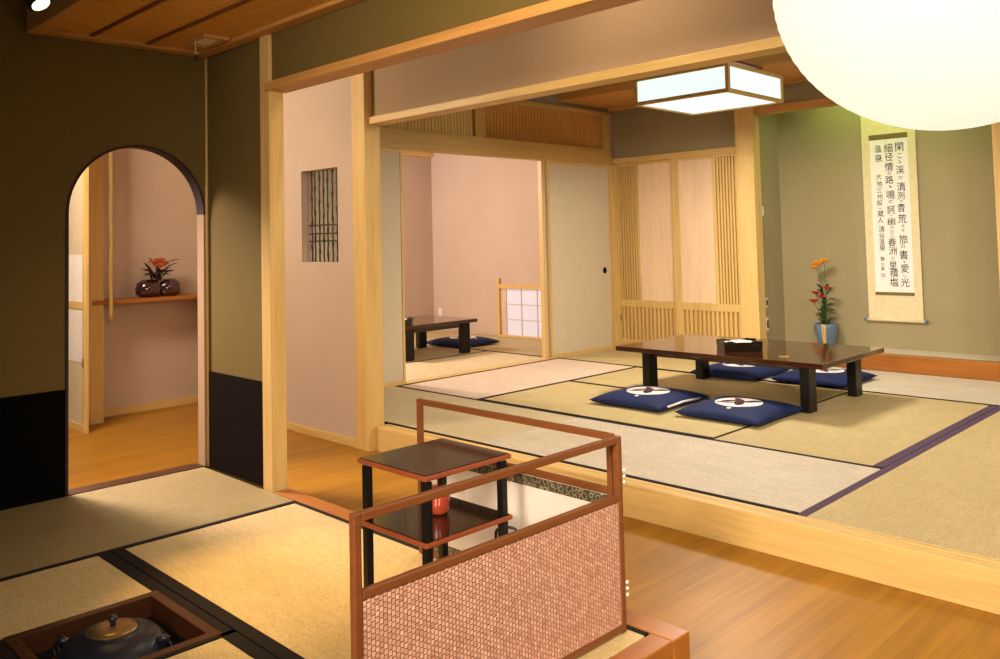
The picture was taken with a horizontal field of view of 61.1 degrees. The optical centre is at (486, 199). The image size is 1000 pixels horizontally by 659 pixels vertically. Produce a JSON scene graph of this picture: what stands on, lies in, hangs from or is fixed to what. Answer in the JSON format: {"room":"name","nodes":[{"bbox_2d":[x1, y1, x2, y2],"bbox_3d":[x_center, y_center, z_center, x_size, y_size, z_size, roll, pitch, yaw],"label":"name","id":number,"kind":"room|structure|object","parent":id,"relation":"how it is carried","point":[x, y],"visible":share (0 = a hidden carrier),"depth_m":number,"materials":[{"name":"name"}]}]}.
{"room":"japanese tea room","nodes":[
{"label":"japanese tea room","id":0,"kind":"room"},
{"bbox_2d":[0,0,204,397],"bbox_3d":[-2.710,0.086,3.109,3.512,2.550,0.070,1,-4,-45],"label":"wall","id":1,"kind":"structure","parent":0,"point":[65,103],"depth_m":3.81,"materials":[{"name":"green paint"}]},
{"bbox_2d":[0,390,65,510],"bbox_3d":[-2.900,1.064,2.798,2.841,0.474,0.006,1,-4,-45],"label":"trim","id":2,"kind":"structure","parent":1,"relation":"attached to","point":[32,426],"depth_m":3.70,"materials":[{"name":"black paper"}]},
{"bbox_2d":[27,0,106,35],"bbox_3d":[0.109,-1.108,1.649,0.080,0.432,6.079,1,-4,-45],"label":"trim","id":3,"kind":"structure","parent":1,"relation":"attached to","point":[59,13],"depth_m":3.54,"materials":[{"name":"brown wood"}]},
{"bbox_2d":[65,145,204,496],"bbox_3d":[-1.688,0.536,4.085,0.670,1.600,0.078,1,-4,-45],"label":"trim","id":4,"kind":"structure","parent":1,"relation":"attached to","point":[198,196],"depth_m":3.85,"materials":[{"name":"black wood"}]},
{"bbox_2d":[68,463,203,495],"bbox_3d":[-1.739,1.406,4.005,0.800,0.148,0.108,1,-4,-45],"label":"trim","id":5,"kind":"structure","parent":1,"relation":"attached to","point":[145,476],"depth_m":4.04,"materials":[{"name":"brown wood"}]},
{"bbox_2d":[104,149,197,408],"bbox_3d":[-2.665,0.303,6.622,0.838,2.645,0.100,1,-4,-45],"label":"wall","id":6,"kind":"structure","parent":0,"point":[151,348],"depth_m":6.57,"materials":[{"name":"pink paint"}]},
{"bbox_2d":[89,155,103,424],"bbox_3d":[-2.895,0.287,6.181,0.120,2.645,0.215,1,-4,-45],"label":"trim","id":7,"kind":"structure","parent":6,"relation":"attached to","point":[96,169],"depth_m":6.09,"materials":[{"name":"brown wood"}]},
{"bbox_2d":[92,293,197,304],"bbox_3d":[-2.569,0.755,6.457,0.915,0.028,0.220,1,-4,-45],"label":"wall shelf","id":8,"kind":"object","parent":6,"relation":"attached to","point":[192,295],"visible":0.7,"depth_m":6.35,"materials":[{"name":"brown wood"}]},
{"bbox_2d":[135,258,180,296],"bbox_3d":[-2.506,0.590,6.494,0.350,0.300,0.203,1,-4,-45],"label":"flower pot","id":9,"kind":"object","parent":8,"relation":"on","point":[151,287],"visible":1,"depth_m":6.45,"materials":[{"name":"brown ceramic"}]},
{"bbox_2d":[104,395,197,417],"bbox_3d":[-2.592,1.591,6.520,0.827,0.060,0.018,1,-4,-45],"label":"baseboard","id":10,"kind":"structure","parent":6,"relation":"attached to","point":[116,411],"depth_m":6.51,"materials":[{"name":"brown wood"}]},
{"bbox_2d":[57,0,331,50],"bbox_3d":[0.424,-0.912,1.905,0.725,0.012,6.020,1,-4,-45],"label":"ceiling","id":11,"kind":"structure","parent":0,"point":[170,15],"depth_m":3.65,"materials":[{"name":"brown wood"}]},
{"bbox_2d":[90,0,166,36],"bbox_3d":[0.292,-0.905,1.764,0.018,0.010,6.004,1,-4,-45],"label":"trim","id":12,"kind":"structure","parent":11,"relation":"attached to","point":[157,2],"depth_m":3.59,"materials":[{"name":"brown wood"}]},
{"bbox_2d":[145,0,252,44],"bbox_3d":[0.474,-0.901,1.943,0.018,0.010,6.004,1,-4,-45],"label":"trim","id":13,"kind":"structure","parent":11,"relation":"attached to","point":[242,2],"depth_m":3.67,"materials":[{"name":"brown wood"}]},
{"bbox_2d":[183,33,228,48],"bbox_3d":[-1.336,-0.755,4.026,0.125,0.018,0.220,1,-4,-45],"label":"ceiling vent","id":14,"kind":"object","parent":11,"relation":"in","point":[204,40],"visible":0.99,"depth_m":4.01,"materials":[{"name":"brown wood"}]},
{"bbox_2d":[194,40,196,60],"bbox_3d":[-1.363,-0.698,3.967,0.016,0.100,0.016,1,-4,-45],"label":"pull cord","id":15,"kind":"object","parent":14,"relation":"hanging from","point":[195,55],"visible":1,"depth_m":3.96,"materials":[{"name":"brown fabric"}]},
{"bbox_2d":[773,0,999,130],"bbox_3d":[0.783,-0.509,1.456,0.563,0.779,0.563,-4,-4,42],"label":"paper lantern","id":16,"kind":"object","parent":11,"relation":"hanging from","point":[931,65],"visible":1,"depth_m":1.32,"materials":[{"name":"white paper"}]},
{"bbox_2d":[201,0,548,488],"bbox_3d":[0.702,0.014,2.207,0.060,2.645,6.151,1,-4,-45],"label":"wall","id":17,"kind":"structure","parent":0,"point":[234,160],"depth_m":4.03,"materials":[{"name":"green paint"}]},
{"bbox_2d":[197,215,206,465],"bbox_3d":[-1.445,0.710,4.316,0.022,1.264,0.073,1,-4,-45],"label":"trim","id":18,"kind":"structure","parent":17,"relation":"attached to","point":[201,228],"depth_m":4.30,"materials":[{"name":"beige paint"}]},
{"bbox_2d":[46,0,364,57],"bbox_3d":[0.394,-0.922,1.918,0.820,0.070,6.079,1,-4,-45],"label":"trim","id":19,"kind":"structure","parent":17,"relation":"attached to","point":[334,5],"depth_m":3.89,"materials":[{"name":"brown wood"}]},
{"bbox_2d":[204,58,208,465],"bbox_3d":[-1.421,0.307,4.308,0.015,2.068,0.015,1,-4,-45],"label":"trim","id":20,"kind":"structure","parent":17,"relation":"attached to","point":[205,59],"depth_m":4.30,"materials":[{"name":"brown wood"}]},
{"bbox_2d":[209,371,263,485],"bbox_3d":[-1.202,1.089,4.070,0.006,0.474,0.550,1,-4,-45],"label":"trim","id":21,"kind":"structure","parent":17,"relation":"attached to","point":[235,403],"depth_m":4.07,"materials":[{"name":"black paper"}]},
{"bbox_2d":[259,34,286,492],"bbox_3d":[-0.982,0.283,3.895,0.076,2.345,0.084,1,-4,-45],"label":"pillar","id":22,"kind":"structure","parent":17,"relation":"attached to","point":[271,102],"depth_m":3.86,"materials":[{"name":"beige wood"}]},
{"bbox_2d":[264,0,640,92],"bbox_3d":[0.932,-0.652,1.981,0.116,0.038,5.440,1,-4,-45],"label":"trim","id":23,"kind":"structure","parent":17,"relation":"attached to","point":[551,11],"depth_m":3.01,"materials":[{"name":"brown wood"}]},
{"bbox_2d":[273,488,689,658],"bbox_3d":[-0.192,1.328,3.071,0.082,0.145,2.085,1,-4,-45],"label":"trim","id":24,"kind":"structure","parent":17,"relation":"attached to","point":[679,637],"depth_m":2.42,"materials":[{"name":"brown wood"}]},
{"bbox_2d":[609,634,672,658],"bbox_3d":[-0.763,1.244,1.098,3.502,0.145,0.071,1,-4,-45],"label":"trim","id":25,"kind":"structure","parent":17,"relation":"attached to","point":[651,646],"depth_m":2.27,"materials":[{"name":"brown wood"}]},
{"bbox_2d":[402,156,433,316],"bbox_3d":[-2.033,0.400,9.366,3.885,2.400,0.080,1,-4,-45],"label":"wall","id":26,"kind":"structure","parent":0,"point":[416,171],"depth_m":10.48,"materials":[{"name":"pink paint"}]},
{"bbox_2d":[402,151,433,157],"bbox_3d":[-2.033,-0.601,9.338,3.800,0.065,0.060,1,-4,-45],"label":"trim","id":27,"kind":"structure","parent":26,"relation":"attached to","point":[404,153],"depth_m":10.47,"materials":[{"name":"brown wood"}]},
{"bbox_2d":[200,0,780,438],"bbox_3d":[0.609,0.096,3.862,0.095,2.645,8.640,1,-4,-45],"label":"wall","id":28,"kind":"structure","parent":0,"point":[643,31],"depth_m":5.19,"materials":[{"name":"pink paint"}]},
{"bbox_2d":[287,422,355,447],"bbox_3d":[-1.136,1.514,5.516,0.014,0.052,0.987,1,-4,-45],"label":"baseboard","id":29,"kind":"structure","parent":28,"relation":"attached to","point":[317,433],"depth_m":5.42,"materials":[{"name":"beige wood"}]},
{"bbox_2d":[309,169,337,261],"bbox_3d":[-1.042,0.105,5.564,0.024,0.607,0.420,1,-4,-45],"label":"window","id":30,"kind":"structure","parent":28,"relation":"in","point":[311,175],"depth_m":5.60,"materials":[{"name":"brown wood"}]},
{"bbox_2d":[313,148,405,386],"bbox_3d":[-1.020,0.508,6.314,1.015,1.834,0.028,1,-4,-45],"label":"door","id":31,"kind":"structure","parent":28,"relation":"in","point":[393,298],"depth_m":6.57,"materials":[{"name":"paper"}]},
{"bbox_2d":[351,71,383,451],"bbox_3d":[-0.734,0.192,5.207,0.120,2.645,0.132,1,-4,-45],"label":"pillar","id":32,"kind":"structure","parent":28,"relation":"attached to","point":[366,178],"depth_m":5.15,"materials":[{"name":"beige wood"}]},
{"bbox_2d":[380,127,611,164],"bbox_3d":[-0.090,-0.462,7.321,3.744,0.160,0.090,1,-4,-45],"label":"trim","id":33,"kind":"structure","parent":28,"relation":"attached to","point":[392,138],"depth_m":7.34,"materials":[{"name":"brown wood"}]},
{"bbox_2d":[384,347,615,387],"bbox_3d":[-0.045,1.466,7.224,3.744,0.034,0.097,1,-4,-45],"label":"trim","id":34,"kind":"structure","parent":28,"relation":"attached to","point":[540,359],"depth_m":7.22,"materials":[{"name":"beige wood"}]},
{"bbox_2d":[537,161,549,357],"bbox_3d":[0.767,0.557,8.126,0.715,1.834,0.046,1,-4,-45],"label":"pillar","id":35,"kind":"structure","parent":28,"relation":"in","point":[541,164],"depth_m":7.88,"materials":[{"name":"wood"}]},
{"bbox_2d":[368,36,786,125],"bbox_3d":[1.476,-0.635,3.021,0.110,0.043,6.156,1,-4,-45],"label":"trim","id":36,"kind":"structure","parent":28,"relation":"attached to","point":[770,46],"depth_m":3.93,"materials":[{"name":"beige wood"}]},
{"bbox_2d":[376,424,999,614],"bbox_3d":[1.528,1.283,2.937,0.097,0.145,6.155,1,-4,-45],"label":"raised floor edge","id":37,"kind":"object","parent":28,"relation":"attached to","point":[954,576],"depth_m":3.21,"materials":[{"name":"beige wood"}]},
{"bbox_2d":[68,403,999,658],"bbox_3d":[-0.961,1.387,2.148,4.700,0.030,8.540,1,-4,-45],"label":"floor","id":38,"kind":"structure","parent":0,"point":[732,601],"depth_m":3.01,"materials":[{"name":"brown wood"}]},
{"bbox_2d":[69,166,88,433],"bbox_3d":[-3.051,0.487,6.109,0.035,2.245,0.888,1,-4,-45],"label":"door","id":39,"kind":"structure","parent":38,"relation":"on","point":[79,201],"depth_m":5.87,"materials":[{"name":"wood"}]},
{"bbox_2d":[68,433,91,438],"bbox_3d":[-3.975,1.550,4.451,3.650,0.001,0.060,1,-4,-45],"label":"trim","id":40,"kind":"structure","parent":38,"relation":"on","point":[80,435],"depth_m":5.68,"materials":[{"name":"brown wood"}]},
{"bbox_2d":[526,94,609,112],"bbox_3d":[-0.100,-1.038,7.352,3.755,0.250,0.070,1,-4,-45],"label":"wall","id":41,"kind":"structure","parent":0,"point":[550,99],"depth_m":8.06,"materials":[{"name":"paint"}]},
{"bbox_2d":[380,109,472,135],"bbox_3d":[-0.764,-0.727,6.653,1.810,0.334,0.021,1,-4,-45],"label":"trim","id":42,"kind":"structure","parent":41,"relation":"attached to","point":[459,123],"depth_m":7.04,"materials":[{"name":"brown wood"}]},
{"bbox_2d":[472,100,610,148],"bbox_3d":[-0.095,-0.728,7.332,3.744,0.374,0.095,1,-4,-45],"label":"trim","id":43,"kind":"structure","parent":41,"relation":"attached to","point":[478,115],"depth_m":8.03,"materials":[{"name":"brown wood"}]},
{"bbox_2d":[485,103,600,148],"bbox_3d":[0.552,-0.692,7.956,1.665,0.334,0.023,1,-4,-45],"label":"trim","id":44,"kind":"structure","parent":41,"relation":"attached to","point":[509,121],"depth_m":7.91,"materials":[{"name":"brown wood"}]},
{"bbox_2d":[431,81,826,335],"bbox_3d":[1.558,0.163,8.399,0.140,2.620,6.440,1,-4,-45],"label":"wall","id":45,"kind":"structure","parent":0,"point":[485,210],"depth_m":9.82,"materials":[{"name":"pink paint"}]},
{"bbox_2d":[438,308,442,315],"bbox_3d":[-0.571,1.404,10.501,0.012,0.120,0.070,1,-4,-45],"label":"wall outlet","id":46,"kind":"object","parent":45,"relation":"attached to","point":[440,310],"visible":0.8,"depth_m":10.49,"materials":[{"name":"plastic"}]},
{"bbox_2d":[496,278,541,339],"bbox_3d":[0.449,1.219,9.485,0.075,0.665,0.865,1,-4,-45],"label":"window","id":47,"kind":"structure","parent":45,"relation":"in","point":[518,306],"depth_m":9.57,"materials":[{"name":"grey paper"}]},
{"bbox_2d":[545,161,613,357],"bbox_3d":[0.913,0.558,8.213,0.945,1.834,0.031,1,-4,-45],"label":"door","id":48,"kind":"structure","parent":45,"relation":"in","point":[579,260],"depth_m":8.18,"materials":[{"name":"paper"}]},
{"bbox_2d":[609,165,620,346],"bbox_3d":[1.274,0.568,8.583,0.079,1.834,0.109,1,-4,-45],"label":"trim","id":49,"kind":"structure","parent":45,"relation":"attached to","point":[612,168],"depth_m":8.54,"materials":[{"name":"beige wood"}]},
{"bbox_2d":[616,159,675,342],"bbox_3d":[1.599,0.520,8.329,0.037,1.798,0.740,1,-4,-45],"label":"door","id":50,"kind":"structure","parent":45,"relation":"in","point":[644,199],"depth_m":8.35,"materials":[{"name":"beige wood"}]},
{"bbox_2d":[612,146,735,164],"bbox_3d":[1.803,-0.421,8.130,0.090,0.054,1.405,1,-4,-45],"label":"trim","id":51,"kind":"structure","parent":45,"relation":"attached to","point":[665,156],"depth_m":8.08,"materials":[{"name":"beige wood"}]},
{"bbox_2d":[670,152,741,336],"bbox_3d":[2.045,0.486,7.832,0.032,1.798,0.722,1,-4,-45],"label":"door","id":52,"kind":"structure","parent":45,"relation":"in","point":[707,288],"depth_m":7.84,"materials":[{"name":"beige wood"}]},
{"bbox_2d":[734,107,766,338],"bbox_3d":[2.337,0.202,7.501,0.130,2.420,0.170,1,-4,-45],"label":"pillar","id":53,"kind":"structure","parent":45,"relation":"attached to","point":[747,145],"depth_m":7.45,"materials":[{"name":"beige wood"}]},
{"bbox_2d":[754,97,839,115],"bbox_3d":[3.042,-0.826,6.850,0.080,0.070,1.847,1,-4,-45],"label":"trim","id":54,"kind":"structure","parent":45,"relation":"attached to","point":[822,102],"depth_m":7.22,"materials":[{"name":"brown wood"}]},
{"bbox_2d":[835,353,999,380],"bbox_3d":[3.165,1.293,6.751,0.085,0.132,1.955,1,-4,-45],"label":"trim","id":55,"kind":"structure","parent":45,"relation":"attached to","point":[913,364],"depth_m":6.45,"materials":[{"name":"brown wood"}]},
{"bbox_2d":[991,122,999,282],"bbox_3d":[3.750,0.103,6.107,0.100,2.420,0.110,1,-4,-45],"label":"trim","id":56,"kind":"structure","parent":45,"relation":"attached to","point":[995,126],"depth_m":6.11,"materials":[{"name":"beige wood"}]},
{"bbox_2d":[557,52,807,111],"bbox_3d":[3.494,-1.171,5.789,0.820,0.175,7.200,1,-4,-45],"label":"ceiling","id":57,"kind":"structure","parent":0,"point":[616,96],"depth_m":7.64,"materials":[{"name":"brown wood"}]},
{"bbox_2d":[759,114,785,340],"bbox_3d":[2.558,0.141,7.678,0.430,2.550,0.070,1,-4,-45],"label":"wall","id":58,"kind":"structure","parent":0,"point":[768,136],"depth_m":7.64,"materials":[{"name":"green paint"}]},
{"bbox_2d":[766,317,768,330],"bbox_3d":[2.481,1.099,7.475,0.044,0.120,0.013,1,-4,-45],"label":"wall outlet","id":59,"kind":"object","parent":58,"relation":"attached to","point":[767,318],"visible":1,"depth_m":7.47,"materials":[{"name":"plastic"}]},
{"bbox_2d":[777,106,999,355],"bbox_3d":[3.465,0.089,7.030,0.050,2.550,2.130,1,-4,-45],"label":"wall","id":60,"kind":"structure","parent":0,"point":[820,149],"depth_m":7.18,"materials":[{"name":"green paint"}]},
{"bbox_2d":[860,116,928,323],"bbox_3d":[3.370,0.061,7.063,0.025,1.907,0.501,1,-4,-45],"label":"scroll","id":61,"kind":"object","parent":60,"relation":"hanging from","point":[889,161],"visible":1,"depth_m":7.06,"materials":[{"name":"beige paper"}]},
{"bbox_2d":[884,348,999,361],"bbox_3d":[3.303,1.248,6.901,0.320,0.030,1.970,1,-4,-45],"label":"floor","id":62,"kind":"structure","parent":0,"point":[886,350],"depth_m":6.62,"materials":[{"name":"beige wood"}]},
{"bbox_2d":[809,259,837,343],"bbox_3d":[2.915,0.885,7.324,0.216,0.751,0.213,1,-4,-45],"label":"flower vase","id":63,"kind":"object","parent":62,"relation":"on","point":[826,332],"visible":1,"depth_m":7.29,"materials":[{"name":"blue ceramic"}]},
{"bbox_3d":[-0.868,-1.359,0.702,2.700,0.020,6.080,1,-4,-45],"label":"ceiling","id":64,"kind":"structure","parent":0,"visible":0},
{"bbox_2d":[24,0,52,11],"bbox_3d":[-1.727,-0.961,3.222,0.142,0.493,0.091,-2,-3,8],"label":"spotlight","id":65,"kind":"object","parent":64,"relation":"attached to","point":[33,5],"visible":1,"depth_m":3.20,"materials":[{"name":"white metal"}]},
{"bbox_3d":[-1.533,-1.242,2.796,4.700,0.020,10.000,1,-4,-45],"label":"ceiling","id":66,"kind":"structure","parent":0,"visible":0},
{"bbox_2d":[108,152,112,320],"bbox_3d":[-2.740,-0.078,6.167,0.036,1.906,0.034,1,-4,-45],"label":"bamboo pole","id":67,"kind":"object","parent":66,"relation":"hanging from","point":[110,155],"visible":0.64,"depth_m":6.14,"materials":[{"name":"beige wood"}]},
{"bbox_3d":[2.164,-1.292,4.490,2.980,0.020,7.210,1,-4,-45],"label":"ceiling","id":68,"kind":"structure","parent":0,"visible":0},
{"bbox_2d":[634,61,783,114],"bbox_3d":[1.607,-0.939,6.142,0.780,0.500,0.755,1,-4,-45],"label":"ceiling lamp","id":69,"kind":"object","parent":68,"relation":"hanging from","point":[735,85],"visible":0.91,"depth_m":5.93,"materials":[{"name":"white paper"}]},
{"bbox_3d":[-0.523,1.381,0.850,3.500,0.348,6.080,1,-4,-45],"label":"floor","id":70,"kind":"structure","parent":0,"visible":0},
{"bbox_2d":[2,590,221,658],"bbox_3d":[-1.060,1.427,2.397,0.446,0.379,0.440,1,-4,-45],"label":"hearth","id":71,"kind":"object","parent":70,"relation":"in","point":[185,629],"visible":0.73,"depth_m":2.51,"materials":[{"name":"brown wood"}]},
{"bbox_2d":[0,629,236,658],"bbox_3d":[-1.057,1.263,2.398,0.519,0.047,0.452,1,-4,-45],"label":"trim","id":72,"kind":"structure","parent":71,"relation":"attached to","point":[5,652],"depth_m":2.33,"materials":[{"name":"wood"}]},
{"bbox_3d":[-1.024,1.419,2.402,0.305,0.246,0.317,1,-4,-45],"label":"trivet","id":73,"kind":"object","parent":71,"relation":"in","visible":0},
{"bbox_2d":[53,614,172,658],"bbox_3d":[-1.059,1.274,2.400,0.296,0.193,0.296,1,-4,-45],"label":"kettle","id":74,"kind":"object","parent":73,"relation":"on","point":[115,637],"visible":0.88,"depth_m":2.36,"materials":[{"name":"metal"}]},
{"bbox_2d":[0,552,231,639],"bbox_3d":[-1.371,1.274,2.432,0.911,0.052,0.907,1,-4,-45],"label":"mat","id":75,"kind":"object","parent":70,"relation":"on","point":[30,601],"visible":0.7,"depth_m":2.72,"materials":[{"name":"fabric"}]},
{"bbox_2d":[0,467,296,581],"bbox_3d":[-1.788,1.324,3.271,1.896,0.052,0.864,1,-4,-45],"label":"mat","id":76,"kind":"object","parent":70,"relation":"on","point":[36,537],"visible":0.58,"depth_m":3.49,"materials":[{"name":"fabric"}]},
{"bbox_2d":[167,632,277,658],"bbox_3d":[-0.735,1.229,1.790,0.909,0.052,0.865,1,-4,-45],"label":"mat","id":77,"kind":"object","parent":70,"relation":"on","point":[234,645],"visible":1,"depth_m":2.31,"materials":[{"name":"wicker"}]},
{"bbox_2d":[112,502,648,658],"bbox_3d":[-0.455,1.268,2.716,0.781,0.052,1.791,1,-4,-45],"label":"mat","id":78,"kind":"object","parent":70,"relation":"on","point":[279,578],"visible":0.59,"depth_m":2.85,"materials":[{"name":"wicker"}]},
{"bbox_2d":[357,438,512,586],"bbox_3d":[-0.150,0.992,2.509,0.338,0.463,0.314,1,-4,-45],"label":"stand","id":79,"kind":"object","parent":78,"relation":"on","point":[438,459],"visible":0.62,"depth_m":2.48,"materials":[{"name":"paint"}]},
{"bbox_2d":[432,484,449,514],"bbox_3d":[-0.146,0.900,2.545,0.073,0.078,0.073,1,-4,-45],"label":"caddy","id":80,"kind":"object","parent":79,"relation":"on","point":[441,505],"visible":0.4,"depth_m":2.51,"materials":[{"name":"red ceramic"}]},
{"bbox_2d":[349,398,628,658],"bbox_3d":[-0.248,0.950,2.377,0.936,0.540,0.905,1,-4,-45],"label":"folding screen","id":81,"kind":"object","parent":78,"relation":"on","point":[553,586],"visible":0.82,"depth_m":2.12,"materials":[{"name":"brown wicker"}]},
{"bbox_2d":[494,526,516,538],"bbox_3d":[0.063,1.114,2.605,0.084,0.218,0.084,1,-4,-45],"label":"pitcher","id":82,"kind":"object","parent":78,"relation":"on","point":[509,527],"visible":0.16,"depth_m":2.61,"materials":[{"name":"metal"}]},
{"bbox_3d":[1.537,1.471,5.709,3.860,0.148,10.100,1,-4,-45],"label":"floor","id":83,"kind":"structure","parent":0,"visible":0},
{"bbox_2d":[406,345,481,362],"bbox_3d":[-0.970,1.541,8.120,1.878,0.052,0.845,1,-4,-45],"label":"mat","id":84,"kind":"object","parent":83,"relation":"on","point":[431,351],"visible":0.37,"depth_m":8.45,"materials":[{"name":"beige wicker"}]},
{"bbox_2d":[405,315,477,361],"bbox_3d":[-0.718,1.357,8.369,0.982,0.327,0.808,1,-4,-45],"label":"table","id":85,"kind":"object","parent":84,"relation":"on","point":[422,324],"visible":0.5,"depth_m":8.32,"materials":[{"name":"black paint"}]},
{"bbox_2d":[405,317,413,324],"bbox_3d":[-0.792,1.144,7.964,0.208,0.061,0.178,-1,-3,0],"label":"tray","id":86,"kind":"object","parent":85,"relation":"on","point":[408,321],"visible":0.4,"depth_m":7.88,"materials":[{"name":"paint"}]},
{"bbox_2d":[414,330,492,346],"bbox_3d":[-1.295,1.601,9.167,2.887,0.050,1.095,1,-4,-45],"label":"mat","id":87,"kind":"object","parent":83,"relation":"on","point":[431,335],"visible":0.2,"depth_m":9.97,"materials":[{"name":"beige wicker"}]},
{"bbox_2d":[406,351,541,380],"bbox_3d":[-0.387,1.500,7.530,1.878,0.052,0.807,1,-4,-45],"label":"mat","id":88,"kind":"object","parent":83,"relation":"on","point":[421,369],"visible":0.41,"depth_m":7.66,"materials":[{"name":"wicker"}]},
{"bbox_2d":[384,386,578,442],"bbox_3d":[-0.372,1.404,5.570,0.894,0.052,1.794,1,-4,-45],"label":"mat","id":89,"kind":"object","parent":83,"relation":"on","point":[399,401],"visible":0.48,"depth_m":5.33,"materials":[{"name":"wicker"}]},
{"bbox_2d":[470,336,541,356],"bbox_3d":[0.344,1.548,8.847,1.005,0.052,1.658,1,-4,-45],"label":"mat","id":90,"kind":"object","parent":83,"relation":"on","point":[530,347],"visible":0.28,"depth_m":8.76,"materials":[{"name":"beige wicker"}]},
{"bbox_2d":[427,336,499,347],"bbox_3d":[-0.261,1.502,9.040,0.570,0.080,0.600,1,-4,-45],"label":"floor cushion","id":91,"kind":"object","parent":90,"relation":"on","point":[452,341],"visible":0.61,"depth_m":8.90,"materials":[{"name":"blue fabric"}]},
{"bbox_2d":[398,358,635,398],"bbox_3d":[0.303,1.452,6.862,1.876,0.052,0.902,1,-4,-45],"label":"mat","id":92,"kind":"object","parent":83,"relation":"on","point":[485,384],"visible":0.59,"depth_m":6.76,"materials":[{"name":"wicker"}]},
{"bbox_2d":[480,381,747,437],"bbox_3d":[0.933,1.376,5.584,0.976,0.052,1.798,1,-4,-45],"label":"mat","id":93,"kind":"object","parent":83,"relation":"on","point":[570,397],"visible":0.43,"depth_m":5.44,"materials":[{"name":"beige wicker"}]},
{"bbox_2d":[588,385,710,410],"bbox_3d":[1.087,1.308,5.650,0.600,0.080,0.570,1,-4,-45],"label":"floor cushion","id":94,"kind":"object","parent":93,"relation":"on","point":[644,397],"visible":1,"depth_m":5.51,"materials":[{"name":"blue fabric"}]},
{"bbox_2d":[675,396,803,425],"bbox_3d":[1.554,1.275,5.191,0.600,0.080,0.570,1,-4,-45],"label":"floor cushion","id":95,"kind":"object","parent":93,"relation":"on","point":[732,409],"visible":1,"depth_m":5.06,"materials":[{"name":"blue fabric"}]},
{"bbox_2d":[559,348,718,372],"bbox_3d":[1.627,1.456,7.549,0.965,0.052,1.784,1,-4,-45],"label":"mat","id":96,"kind":"object","parent":83,"relation":"on","point":[610,356],"visible":0.25,"depth_m":7.61,"materials":[{"name":"beige wicker"}]},
{"bbox_2d":[690,363,790,379],"bbox_3d":[2.006,1.338,6.704,0.600,0.080,0.570,1,-4,-45],"label":"floor cushion","id":97,"kind":"object","parent":96,"relation":"on","point":[722,370],"visible":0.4,"depth_m":6.52,"materials":[{"name":"blue fabric"}]},
{"bbox_2d":[476,416,882,514],"bbox_3d":[0.898,1.314,4.285,0.894,0.052,1.816,1,-4,-45],"label":"mat","id":98,"kind":"object","parent":83,"relation":"on","point":[779,480],"visible":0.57,"depth_m":4.08,"materials":[{"name":"wicker"}]},
{"bbox_2d":[572,367,847,406],"bbox_3d":[1.602,1.393,6.244,0.896,0.052,1.798,1,-4,-45],"label":"mat","id":99,"kind":"object","parent":83,"relation":"on","point":[715,387],"visible":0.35,"depth_m":6.24,"materials":[{"name":"beige wicker"}]},
{"bbox_2d":[711,392,997,467],"bbox_3d":[2.206,1.317,4.937,1.876,0.052,0.906,1,-4,-45],"label":"mat","id":100,"kind":"object","parent":83,"relation":"on","point":[873,429],"visible":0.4,"depth_m":4.78,"materials":[{"name":"beige wicker"}]},
{"bbox_2d":[616,334,883,412],"bbox_3d":[1.791,1.179,5.839,0.958,0.327,1.502,1,-4,-45],"label":"table","id":101,"kind":"object","parent":100,"relation":"on","point":[805,357],"visible":0.95,"depth_m":5.66,"materials":[{"name":"black paint"}]},
{"bbox_2d":[716,338,762,351],"bbox_3d":[1.702,0.975,5.704,0.258,0.068,0.198,-1,-3,0],"label":"tray","id":102,"kind":"object","parent":101,"relation":"on","point":[746,344],"visible":1,"depth_m":5.61,"materials":[{"name":"paint"}]},
{"bbox_2d":[758,367,999,406],"bbox_3d":[2.897,1.366,6.264,0.965,0.052,1.826,1,-4,-45],"label":"mat","id":103,"kind":"object","parent":83,"relation":"on","point":[982,392],"visible":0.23,"depth_m":5.97,"materials":[{"name":"wicker"}]},
{"bbox_2d":[771,367,877,386],"bbox_3d":[2.520,1.309,6.327,0.600,0.080,0.570,1,-4,-45],"label":"floor cushion","id":104,"kind":"object","parent":103,"relation":"on","point":[829,377],"visible":0.56,"depth_m":6.19,"materials":[{"name":"blue fabric"}]},
{"bbox_2d":[797,434,999,559],"bbox_3d":[2.166,1.254,3.628,1.774,0.052,0.895,1,-4,-45],"label":"mat","id":105,"kind":"object","parent":83,"relation":"on","point":[945,493],"visible":0.77,"depth_m":3.47,"materials":[{"name":"beige wicker"}]},
{"bbox_2d":[947,406,999,441],"bbox_3d":[3.499,1.288,4.944,1.966,0.052,0.895,1,-4,-45],"label":"mat","id":106,"kind":"object","parent":83,"relation":"on","point":[986,426],"visible":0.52,"depth_m":4.69,"materials":[{"name":"beige fabric"}]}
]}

